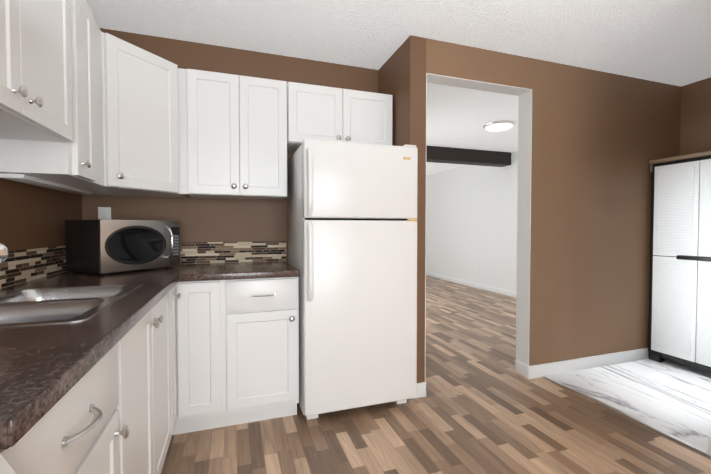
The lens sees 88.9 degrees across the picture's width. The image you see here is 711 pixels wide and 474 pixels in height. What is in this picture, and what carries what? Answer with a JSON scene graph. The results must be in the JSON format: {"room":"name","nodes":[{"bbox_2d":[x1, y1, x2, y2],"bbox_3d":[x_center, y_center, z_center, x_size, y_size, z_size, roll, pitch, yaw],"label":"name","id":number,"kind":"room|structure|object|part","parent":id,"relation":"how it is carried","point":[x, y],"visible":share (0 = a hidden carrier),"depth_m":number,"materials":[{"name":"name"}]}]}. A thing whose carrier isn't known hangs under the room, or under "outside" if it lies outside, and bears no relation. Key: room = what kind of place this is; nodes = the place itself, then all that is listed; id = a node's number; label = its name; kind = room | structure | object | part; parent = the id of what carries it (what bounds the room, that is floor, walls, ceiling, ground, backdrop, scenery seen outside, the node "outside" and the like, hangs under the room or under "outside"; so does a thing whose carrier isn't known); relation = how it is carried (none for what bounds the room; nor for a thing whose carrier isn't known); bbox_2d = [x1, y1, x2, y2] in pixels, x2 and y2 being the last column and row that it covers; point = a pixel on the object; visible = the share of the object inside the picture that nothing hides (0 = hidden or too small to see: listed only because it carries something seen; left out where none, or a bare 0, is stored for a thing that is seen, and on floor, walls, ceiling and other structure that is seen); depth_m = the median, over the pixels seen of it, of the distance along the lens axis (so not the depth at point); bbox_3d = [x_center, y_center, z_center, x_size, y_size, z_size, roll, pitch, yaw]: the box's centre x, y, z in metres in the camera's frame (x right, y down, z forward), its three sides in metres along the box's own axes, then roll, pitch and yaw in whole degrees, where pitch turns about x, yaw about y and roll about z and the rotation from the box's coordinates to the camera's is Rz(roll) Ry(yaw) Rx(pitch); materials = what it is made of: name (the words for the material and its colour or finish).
{"room":"kitchen","nodes":[
{"label":"kitchen","id":0,"kind":"room"},
{"bbox_2d":[0,178,81,250],"bbox_3d":[-0.856,-0.050,-0.506,0.120,2.446,6.170,0,1,-19],"label":"wall","id":1,"kind":"structure","parent":0,"point":[33,217],"depth_m":1.76,"materials":[{"name":"brown paint"}]},
{"bbox_2d":[0,0,75,147],"bbox_3d":[-1.139,-0.678,1.013,0.323,0.638,0.738,0,1,-19],"label":"upper cabinet","id":2,"kind":"object","parent":1,"relation":"attached to","point":[38,37],"depth_m":1.20,"materials":[{"name":"white wood"}]},
{"bbox_3d":[-0.937,-0.675,0.888,0.020,0.633,0.364,0,1,-19],"label":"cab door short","id":3,"kind":"part","parent":2,"relation":"part of","materials":[{"name":"white wood"}]},
{"bbox_3d":[-0.957,-0.416,1.034,0.032,0.032,0.033,0,1,-19],"label":"cab knob","id":4,"kind":"part","parent":2,"relation":"part of","materials":[{"name":"silver metal"}]},
{"bbox_3d":[-0.986,-0.418,1.120,0.032,0.032,0.033,0,1,-19],"label":"cab knob","id":5,"kind":"part","parent":2,"relation":"part of","materials":[{"name":"silver metal"}]},
{"bbox_3d":[-1.054,-0.683,1.235,0.020,0.633,0.364,0,1,-19],"label":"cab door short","id":6,"kind":"part","parent":2,"relation":"part of","materials":[{"name":"white wood"}]},
{"bbox_2d":[0,0,111,187],"bbox_3d":[-1.325,-0.630,1.562,0.323,0.761,0.415,0,1,-19],"label":"upper cabinet","id":7,"kind":"object","parent":1,"relation":"attached to","point":[88,106],"depth_m":1.55,"materials":[{"name":"white wood"}]},
{"bbox_3d":[-1.159,-0.629,1.544,0.020,0.756,0.205,0,1,-19],"label":"cab door narrow","id":8,"kind":"part","parent":7,"relation":"part of","materials":[{"name":"white wood"}]},
{"bbox_3d":[-1.114,-0.302,1.502,0.032,0.032,0.033,0,1,-19],"label":"cab knob","id":9,"kind":"part","parent":7,"relation":"part of","materials":[{"name":"silver metal"}]},
{"bbox_2d":[108,33,175,191],"bbox_3d":[-1.155,-0.640,1.990,0.296,0.756,0.296,0,1,-19],"label":"door","id":10,"kind":"structure","parent":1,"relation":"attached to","point":[139,80],"depth_m":1.96,"materials":[{"name":"white wood"}]},
{"bbox_3d":[-1.200,-0.311,1.846,0.032,0.032,0.033,1,2,26],"label":"cab knob","id":11,"kind":"part","parent":10,"relation":"part of","materials":[{"name":"silver metal"}]},
{"bbox_2d":[116,309,153,473],"bbox_3d":[-0.716,0.633,1.187,0.020,0.729,0.405,0,1,-19],"label":"door","id":12,"kind":"structure","parent":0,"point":[135,405],"depth_m":1.18,"materials":[{"name":"white wood"}]},
{"bbox_2d":[152,291,171,473],"bbox_3d":[-0.849,0.624,1.579,0.020,0.729,0.405,0,1,-19],"label":"door","id":13,"kind":"structure","parent":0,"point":[161,351],"depth_m":1.57,"materials":[{"name":"white wood"}]},
{"bbox_2d":[82,28,377,262],"bbox_3d":[-0.801,-0.128,2.705,2.043,2.446,0.120,0,1,-19],"label":"wall","id":14,"kind":"structure","parent":0,"point":[224,220],"depth_m":2.59,"materials":[{"name":"brown paint"}]},
{"bbox_2d":[98,207,110,219],"bbox_3d":[-1.630,-0.136,2.355,0.072,0.116,0.009,0,1,-19],"label":"electrical outlet","id":15,"kind":"object","parent":14,"relation":"attached to","point":[104,212],"visible":0.65,"depth_m":2.35,"materials":[{"name":"white plastic"}]},
{"bbox_2d":[49,63,187,197],"bbox_3d":[-1.338,-0.643,2.111,0.650,0.761,0.633,0,1,-19],"label":"upper cabinet","id":16,"kind":"object","parent":14,"relation":"attached to","point":[179,76],"depth_m":2.21,"materials":[{"name":"white wood"}]},
{"bbox_2d":[0,173,91,194],"bbox_3d":[-1.434,-0.243,1.727,0.080,0.018,0.720,0,1,-19],"label":"light","id":17,"kind":"object","parent":16,"relation":"attached to","point":[26,178],"depth_m":1.59,"materials":[{"name":"white"}]},
{"bbox_3d":[-1.155,-0.640,1.989,0.020,0.756,0.400,1,2,26],"label":"cab door corner","id":18,"kind":"part","parent":16,"relation":"part of","materials":[{"name":"white wood"}]},
{"bbox_2d":[180,69,291,199],"bbox_3d":[-0.817,-0.651,2.451,0.663,0.761,0.323,0,1,-19],"label":"upper cabinet","id":19,"kind":"object","parent":14,"relation":"attached to","point":[240,127],"depth_m":2.31,"materials":[{"name":"white wood"}]},
{"bbox_3d":[-0.885,-0.647,2.268,0.300,0.756,0.020,0,1,-19],"label":"cab door","id":20,"kind":"part","parent":19,"relation":"part of","materials":[{"name":"white wood"}]},
{"bbox_3d":[-0.599,-0.649,2.365,0.298,0.756,0.020,0,1,-19],"label":"cab door","id":21,"kind":"part","parent":19,"relation":"part of","materials":[{"name":"white wood"}]},
{"bbox_2d":[288,82,391,151],"bbox_3d":[-0.139,-0.839,2.676,0.761,0.398,0.323,0,1,-19],"label":"upper cabinet","id":22,"kind":"object","parent":14,"relation":"attached to","point":[318,112],"depth_m":2.51,"materials":[{"name":"white wood"}]},
{"bbox_3d":[-0.270,-0.834,2.472,0.374,0.393,0.020,0,1,-19],"label":"cab door","id":23,"kind":"part","parent":22,"relation":"part of","materials":[{"name":"white wood"}]},
{"bbox_3d":[0.088,-0.837,2.593,0.376,0.393,0.020,0,1,-19],"label":"cab door","id":24,"kind":"part","parent":22,"relation":"part of","materials":[{"name":"white wood"}]},
{"bbox_2d":[306,147,312,216],"bbox_3d":[-0.260,-0.314,2.062,0.032,0.396,0.056,0,1,-19],"label":"handle","id":25,"kind":"object","parent":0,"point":[309,150],"depth_m":2.04,"materials":[{"name":"white plastic"}]},
{"bbox_2d":[85,0,710,175],"bbox_3d":[0.856,-1.408,3.013,5.700,0.100,12.000,0,1,-19],"label":"ceiling","id":26,"kind":"structure","parent":0,"point":[665,41],"depth_m":2.38,"materials":[{"name":"white paint"}]},
{"bbox_2d":[426,145,510,166],"bbox_3d":[1.077,-1.319,5.741,3.233,0.211,0.220,0,1,-19],"label":"bulkhead","id":27,"kind":"object","parent":26,"relation":"attached to","point":[438,154],"visible":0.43,"depth_m":5.90,"materials":[{"name":"black"}]},
{"bbox_2d":[483,120,514,131],"bbox_3d":[1.772,-1.360,4.486,0.370,0.068,0.370,0,1,-19],"label":"flush ceiling light","id":28,"kind":"object","parent":26,"relation":"attached to","point":[497,125],"visible":1,"depth_m":4.38,"materials":[{"name":"white glass"}]},
{"bbox_2d":[378,35,425,382],"bbox_3d":[-0.590,-0.194,5.451,0.120,2.446,6.312,0,1,-19],"label":"wall","id":29,"kind":"structure","parent":0,"point":[402,75],"depth_m":2.48,"materials":[{"name":"brown paint"}]},
{"bbox_2d":[412,382,426,398],"bbox_3d":[0.432,1.051,2.487,0.133,0.100,0.014,0,1,-19],"label":"baseboard","id":30,"kind":"structure","parent":29,"relation":"attached to","point":[421,389],"depth_m":2.49,"materials":[{"name":"white wood"}]},
{"bbox_2d":[161,276,710,473],"bbox_3d":[0.856,1.127,3.075,5.700,0.080,12.000,0,1,-19],"label":"floor","id":31,"kind":"structure","parent":0,"point":[482,407],"depth_m":2.06,"materials":[{"name":"laminate"}]},
{"bbox_2d":[0,454,15,473],"bbox_3d":[-0.583,0.703,0.025,0.666,0.916,0.762,0,1,-19],"label":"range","id":32,"kind":"object","parent":31,"relation":"on","point":[5,467],"visible":1,"depth_m":0.46,"materials":[{"name":"white metal"}]},
{"bbox_2d":[0,337,127,473],"bbox_3d":[-0.843,0.708,0.632,0.619,0.876,0.538,0,1,-19],"label":"base cabinet","id":33,"kind":"object","parent":31,"relation":"on","point":[87,433],"depth_m":0.76,"materials":[{"name":"white wood"}]},
{"bbox_3d":[-0.533,0.369,0.722,0.042,0.018,0.148,0,1,-19],"label":"cab handle","id":34,"kind":"part","parent":33,"relation":"part of","materials":[{"name":"silver metal"}]},
{"bbox_2d":[0,265,187,452],"bbox_3d":[-1.098,0.232,1.397,0.634,0.038,2.178,0,1,-19],"label":"countertop","id":35,"kind":"structure","parent":33,"relation":"on","point":[40,365],"depth_m":0.77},
{"bbox_2d":[0,243,27,264],"bbox_3d":[-1.145,0.084,1.099,0.216,0.266,0.189,0,1,-19],"label":"faucet","id":36,"kind":"object","parent":35,"relation":"on","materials":[{"name":"silver metal"}]},
{"bbox_2d":[0,281,147,344],"bbox_3d":[-1.047,0.307,1.207,0.464,0.185,0.694,0,1,-19],"label":"sink","id":37,"kind":"object","parent":35,"relation":"in","point":[21,304],"depth_m":1.22,"materials":[{"name":"silver metal"}]},
{"bbox_2d":[65,219,179,274],"bbox_3d":[-1.327,0.049,2.126,0.396,0.292,0.465,1,2,26],"label":"microwave","id":38,"kind":"object","parent":35,"relation":"on","point":[104,246],"visible":1,"depth_m":1.98,"materials":[{"name":"grey metal"}]},
{"bbox_3d":[-1.113,0.033,2.175,0.057,0.200,0.014,1,2,26],"label":"handle","id":39,"kind":"part","parent":38,"relation":"part of","materials":[{"name":"silver metal"}]},
{"label":"panel","id":40,"kind":"part","parent":38,"relation":"part of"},
{"bbox_3d":[-0.745,0.325,1.346,0.032,0.032,0.033,0,1,-19],"label":"cab knob","id":41,"kind":"part","parent":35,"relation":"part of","materials":[{"name":"silver metal"}]},
{"bbox_3d":[-0.771,0.323,1.422,0.032,0.032,0.033,0,1,-19],"label":"cab knob","id":42,"kind":"part","parent":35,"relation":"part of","materials":[{"name":"silver metal"}]},
{"bbox_3d":[-0.560,0.737,0.728,0.020,0.543,0.518,0,1,-19],"label":"cab door","id":43,"kind":"part","parent":33,"relation":"part of","materials":[{"name":"white wood"}]},
{"bbox_3d":[-0.607,0.508,0.943,0.032,0.032,0.033,0,1,-19],"label":"cab knob","id":44,"kind":"part","parent":33,"relation":"part of","materials":[{"name":"silver metal"}]},
{"bbox_2d":[128,329,175,473],"bbox_3d":[-1.065,0.800,1.291,0.619,0.660,0.850,0,1,-19],"label":"base cabinet","id":45,"kind":"object","parent":31,"relation":"on","point":[129,372],"depth_m":1.35,"materials":[{"name":"white wood"}]},
{"bbox_2d":[144,285,179,433],"bbox_3d":[-1.228,0.681,1.770,0.619,0.876,0.166,0,1,-19],"label":"base cabinet","id":46,"kind":"object","parent":31,"relation":"on","point":[166,315],"depth_m":1.89,"materials":[{"name":"white wood"}]},
{"bbox_3d":[-0.948,0.617,1.871,0.020,0.729,0.151,0,1,-19],"label":"cab door corner","id":47,"kind":"part","parent":46,"relation":"part of","materials":[{"name":"white wood"}]},
{"bbox_2d":[180,281,227,433],"bbox_3d":[-0.958,0.668,2.279,0.260,0.876,0.618,0,1,-19],"label":"base cabinet","id":48,"kind":"object","parent":31,"relation":"on","point":[203,304],"depth_m":2.00,"materials":[{"name":"white wood"}]},
{"bbox_3d":[-0.857,0.613,1.996,0.219,0.729,0.020,0,1,-19],"label":"cab door narrow","id":49,"kind":"part","parent":48,"relation":"part of","materials":[{"name":"white wood"}]},
{"bbox_2d":[228,277,298,425],"bbox_3d":[-0.635,0.666,2.389,0.423,0.876,0.618,0,1,-19],"label":"base cabinet","id":50,"kind":"object","parent":31,"relation":"on","point":[263,313],"depth_m":2.10,"materials":[{"name":"white wood"}]},
{"bbox_2d":[180,261,299,280],"bbox_3d":[-0.739,0.210,2.334,0.648,0.038,0.633,0,1,-19],"label":"countertop","id":51,"kind":"structure","parent":50,"relation":"on","point":[203,270],"depth_m":2.12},
{"bbox_3d":[-0.538,0.704,2.107,0.396,0.543,0.020,0,1,-19],"label":"cab door","id":52,"kind":"part","parent":50,"relation":"part of","materials":[{"name":"white wood"}]},
{"bbox_3d":[-0.527,0.336,2.073,0.148,0.018,0.042,0,1,-19],"label":"cab handle","id":53,"kind":"part","parent":50,"relation":"part of","materials":[{"name":"silver metal"}]},
{"bbox_2d":[288,139,417,419],"bbox_3d":[-0.046,0.257,2.491,0.730,1.687,0.706,0,1,-19],"label":"fridge","id":54,"kind":"object","parent":31,"relation":"on","point":[352,233],"visible":0.96,"depth_m":2.19,"materials":[{"name":"white metal"}]},
{"bbox_3d":[-0.260,0.141,2.073,0.032,0.466,0.056,0,1,-19],"label":"handle","id":55,"kind":"part","parent":54,"relation":"part of","materials":[{"name":"white plastic"}]},
{"bbox_3d":[0.042,0.470,2.236,0.730,1.144,0.065,0,1,-19],"label":"door","id":56,"kind":"part","parent":54,"relation":"part of","materials":[{"name":"white metal"}]},
{"bbox_2d":[302,139,417,218],"bbox_3d":[0.042,-0.341,2.217,0.730,0.454,0.065,0,1,-19],"label":"freezer","id":57,"kind":"object","parent":54,"relation":"in","point":[352,180],"depth_m":2.18,"materials":[{"name":"white metal"}]},
{"bbox_2d":[543,375,710,456],"bbox_3d":[1.641,1.100,2.345,0.030,0.010,1.061,0,1,-19],"label":"transition piece","id":58,"kind":"object","parent":31,"relation":"on","point":[692,446],"visible":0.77,"depth_m":2.19,"materials":[{"name":"silver metal"}]},
{"bbox_2d":[547,358,710,451],"bbox_3d":[2.532,1.106,2.157,1.562,0.007,1.986,0,1,-19],"label":"floor","id":59,"kind":"structure","parent":31,"relation":"on","point":[671,397],"depth_m":2.56,"materials":[{"name":"white stone"}]},
{"bbox_2d":[648,151,710,372],"bbox_3d":[2.858,0.217,2.895,0.424,1.748,0.728,0,1,-19],"label":"tall cabinet","id":60,"kind":"object","parent":59,"relation":"on","point":[679,330],"visible":1,"depth_m":2.95,"materials":[{"name":"white wood"}]},
{"bbox_3d":[2.669,0.167,2.839,0.030,0.034,0.260,0,1,-19],"label":"handle","id":61,"kind":"part","parent":60,"relation":"part of","materials":[{"name":"black plastic"}]},
{"bbox_3d":[2.740,0.201,2.694,0.011,1.590,0.318,0,1,-19],"label":"door","id":62,"kind":"part","parent":60,"relation":"part of","materials":[{"name":"white plastic"}]},
{"bbox_2d":[426,151,517,291],"bbox_3d":[2.569,-0.222,6.589,0.120,2.446,6.182,0,1,-19],"label":"wall","id":63,"kind":"structure","parent":0,"point":[471,217],"depth_m":7.10,"materials":[{"name":"white paint"}]},
{"bbox_2d":[426,272,515,297],"bbox_3d":[2.506,0.956,6.596,0.014,0.090,6.182,0,1,-19],"label":"baseboard","id":64,"kind":"structure","parent":63,"relation":"attached to","point":[489,288],"depth_m":7.07,"materials":[{"name":"white wood"}]},
{"bbox_2d":[425,73,531,365],"bbox_3d":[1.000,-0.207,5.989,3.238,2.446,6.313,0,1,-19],"label":"door frame","id":65,"kind":"structure","parent":0,"point":[523,219],"depth_m":2.81,"materials":[{"name":"white paint"}]},
{"bbox_2d":[515,360,529,378],"bbox_3d":[1.314,1.042,2.854,0.014,0.100,0.144,0,1,-19],"label":"baseboard","id":66,"kind":"structure","parent":65,"relation":"attached to","point":[522,369],"depth_m":2.84,"materials":[{"name":"white wood"}]},
{"bbox_2d":[426,38,680,365],"bbox_3d":[2.048,-0.137,3.081,3.357,2.446,0.130,0,1,-19],"label":"wall","id":67,"kind":"structure","parent":0,"point":[600,140],"depth_m":2.95,"materials":[{"name":"brown paint"}]},
{"bbox_2d":[530,348,648,378],"bbox_3d":[2.149,1.037,3.068,1.705,0.100,0.014,0,1,-19],"label":"baseboard","id":68,"kind":"structure","parent":67,"relation":"attached to","point":[546,369],"depth_m":2.98,"materials":[{"name":"white wood"}]},
{"bbox_2d":[680,77,710,155],"bbox_3d":[3.349,-0.119,2.341,0.120,2.446,2.108,0,1,-19],"label":"wall","id":69,"kind":"structure","parent":0,"point":[695,126],"depth_m":3.19,"materials":[{"name":"brown paint"}]},
{"bbox_3d":[2.590,-0.056,-0.260,0.140,2.446,4.427,0,1,-19],"label":"wall","id":70,"kind":"structure","parent":0,"visible":0},
{"bbox_2d":[708,436,710,454],"bbox_3d":[2.515,1.117,-0.249,0.014,0.100,4.441,0,1,-19],"label":"baseboard","id":71,"kind":"structure","parent":70,"relation":"attached to","point":[709,445],"depth_m":1.84,"materials":[{"name":"white"}]}
]}

